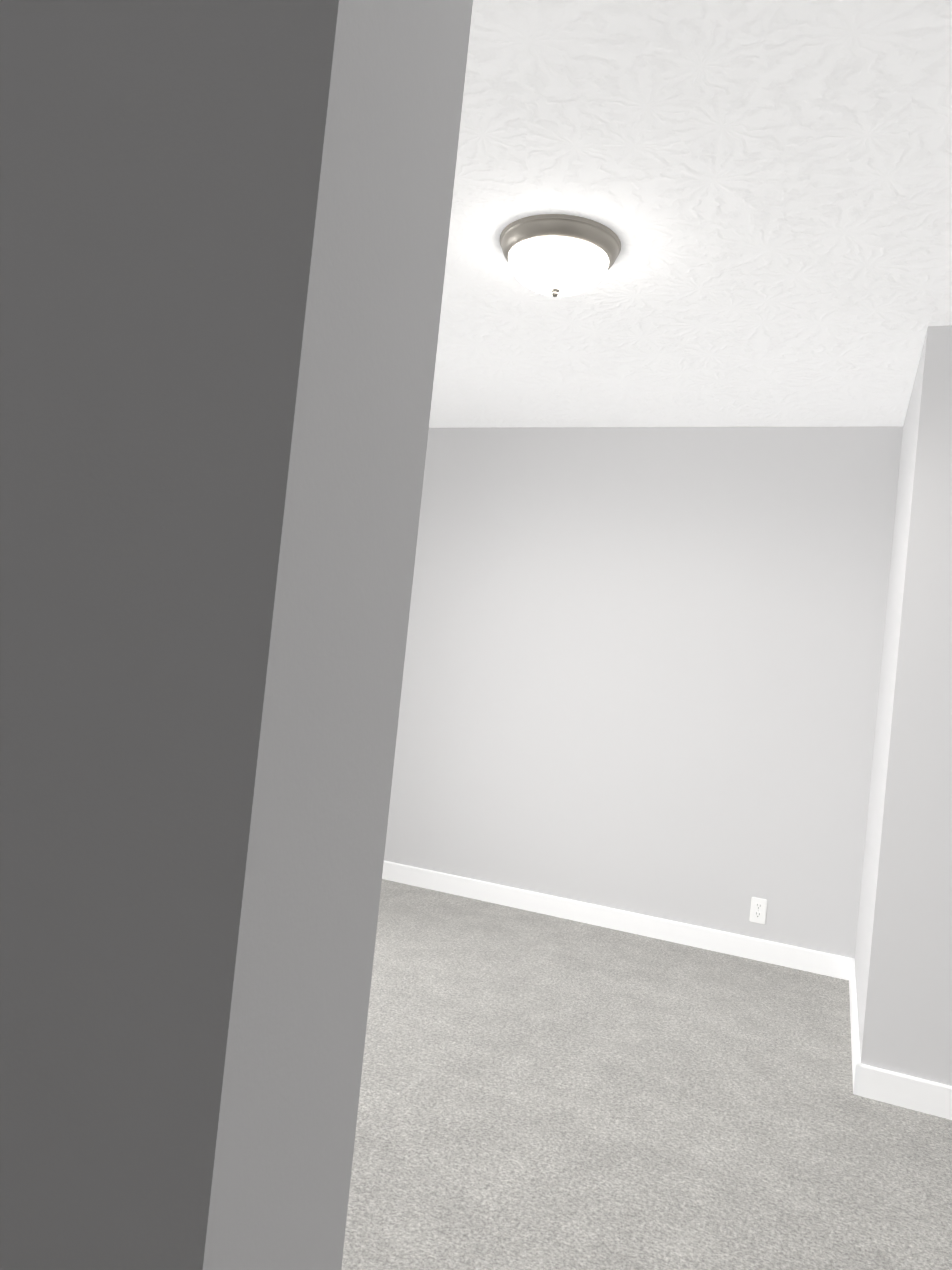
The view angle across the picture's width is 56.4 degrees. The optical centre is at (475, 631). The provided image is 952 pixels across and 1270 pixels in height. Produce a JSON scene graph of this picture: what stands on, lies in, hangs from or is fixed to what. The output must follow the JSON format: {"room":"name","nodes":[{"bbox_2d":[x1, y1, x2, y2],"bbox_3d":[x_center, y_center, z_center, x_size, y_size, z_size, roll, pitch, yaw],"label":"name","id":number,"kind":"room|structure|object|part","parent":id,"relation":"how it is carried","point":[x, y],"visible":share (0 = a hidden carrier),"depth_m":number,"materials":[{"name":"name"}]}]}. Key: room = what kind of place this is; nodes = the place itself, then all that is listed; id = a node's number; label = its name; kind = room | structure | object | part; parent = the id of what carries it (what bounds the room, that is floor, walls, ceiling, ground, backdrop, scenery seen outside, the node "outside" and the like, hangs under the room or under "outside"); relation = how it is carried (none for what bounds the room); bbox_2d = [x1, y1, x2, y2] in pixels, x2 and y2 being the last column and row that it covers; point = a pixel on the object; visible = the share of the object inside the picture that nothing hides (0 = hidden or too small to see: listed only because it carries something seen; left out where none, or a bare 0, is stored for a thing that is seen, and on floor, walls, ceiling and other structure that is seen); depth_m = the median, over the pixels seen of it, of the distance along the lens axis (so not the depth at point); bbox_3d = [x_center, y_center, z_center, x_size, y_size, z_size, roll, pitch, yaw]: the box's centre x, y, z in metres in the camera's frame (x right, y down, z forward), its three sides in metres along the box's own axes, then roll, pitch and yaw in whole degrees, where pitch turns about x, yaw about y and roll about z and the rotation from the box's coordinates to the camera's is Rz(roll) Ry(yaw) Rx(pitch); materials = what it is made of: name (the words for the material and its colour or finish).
{"room":"empty room","nodes":[
{"label":"empty room","id":0,"kind":"room"},
{"bbox_2d":[0,0,472,1269],"bbox_3d":[-0.856,-0.022,0.737,4.300,2.520,0.120,5,-1,22],"label":"wall","id":1,"kind":"structure","parent":0,"point":[224,230],"depth_m":0.39,"materials":[{"name":"grey paint"}]},
{"bbox_2d":[384,426,902,957],"bbox_3d":[0.742,0.228,4.494,4.420,2.520,0.120,5,-1,22],"label":"wall","id":2,"kind":"structure","parent":0,"point":[642,668],"depth_m":4.38,"materials":[{"name":"grey paint"}]},
{"bbox_2d":[382,861,853,979],"bbox_3d":[0.288,1.381,4.532,3.030,0.097,0.014,5,-1,22],"label":"baseboard","id":3,"kind":"structure","parent":2,"relation":"attached to","point":[800,958],"depth_m":4.34,"materials":[{"name":"white wood"}]},
{"bbox_2d":[750,897,766,923],"bbox_3d":[1.312,1.298,4.123,0.070,0.114,0.007,5,-1,22],"label":"electrical outlet","id":4,"kind":"object","parent":2,"relation":"attached to","point":[758,910],"visible":1,"depth_m":4.12,"materials":[{"name":"white plastic"}]},
{"bbox_2d":[341,879,951,1269],"bbox_3d":[-0.465,1.339,1.788,4.650,0.100,6.160,5,-1,22],"label":"floor","id":5,"kind":"structure","parent":0,"point":[539,1091],"depth_m":2.57,"materials":[{"name":"carpet"}]},
{"bbox_2d":[429,0,951,427],"bbox_3d":[-0.200,-1.257,1.848,4.650,0.120,6.160,5,-1,22],"label":"ceiling","id":6,"kind":"structure","parent":0,"point":[762,189],"depth_m":2.31,"materials":[{"name":"white paint"}]},
{"bbox_2d":[499,214,620,296],"bbox_3d":[0.238,-1.056,2.598,0.356,0.156,0.356,5,-1,22],"label":"ceiling light","id":7,"kind":"object","parent":6,"relation":"attached to","point":[554,255],"visible":1,"depth_m":2.50,"materials":[{"name":"white glass"}]},
{"bbox_3d":[0.237,-1.044,2.597,0.294,0.092,0.294,5,-1,22],"label":"lamp shade","id":8,"kind":"part","parent":7,"relation":"part of","materials":[{"name":"white glass"}]},
{"bbox_2d":[854,325,951,1085],"bbox_3d":[2.054,0.333,3.238,1.030,2.520,1.200,5,-1,22],"label":"wall","id":9,"kind":"structure","parent":0,"point":[903,961],"depth_m":2.85,"materials":[{"name":"grey paint"}]},
{"bbox_2d":[849,959,860,1094],"bbox_3d":[1.450,1.473,3.403,0.014,0.097,1.214,5,-1,22],"label":"baseboard","id":10,"kind":"structure","parent":9,"relation":"attached to","point":[855,1045],"depth_m":3.21,"materials":[{"name":"white wood"}]},
{"bbox_2d":[853,1062,951,1119],"bbox_3d":[1.642,1.476,2.675,0.924,0.097,0.014,5,-1,22],"label":"baseboard","id":11,"kind":"structure","parent":9,"relation":"attached to","point":[908,1092],"depth_m":2.79,"materials":[{"name":"white wood"}]}
]}

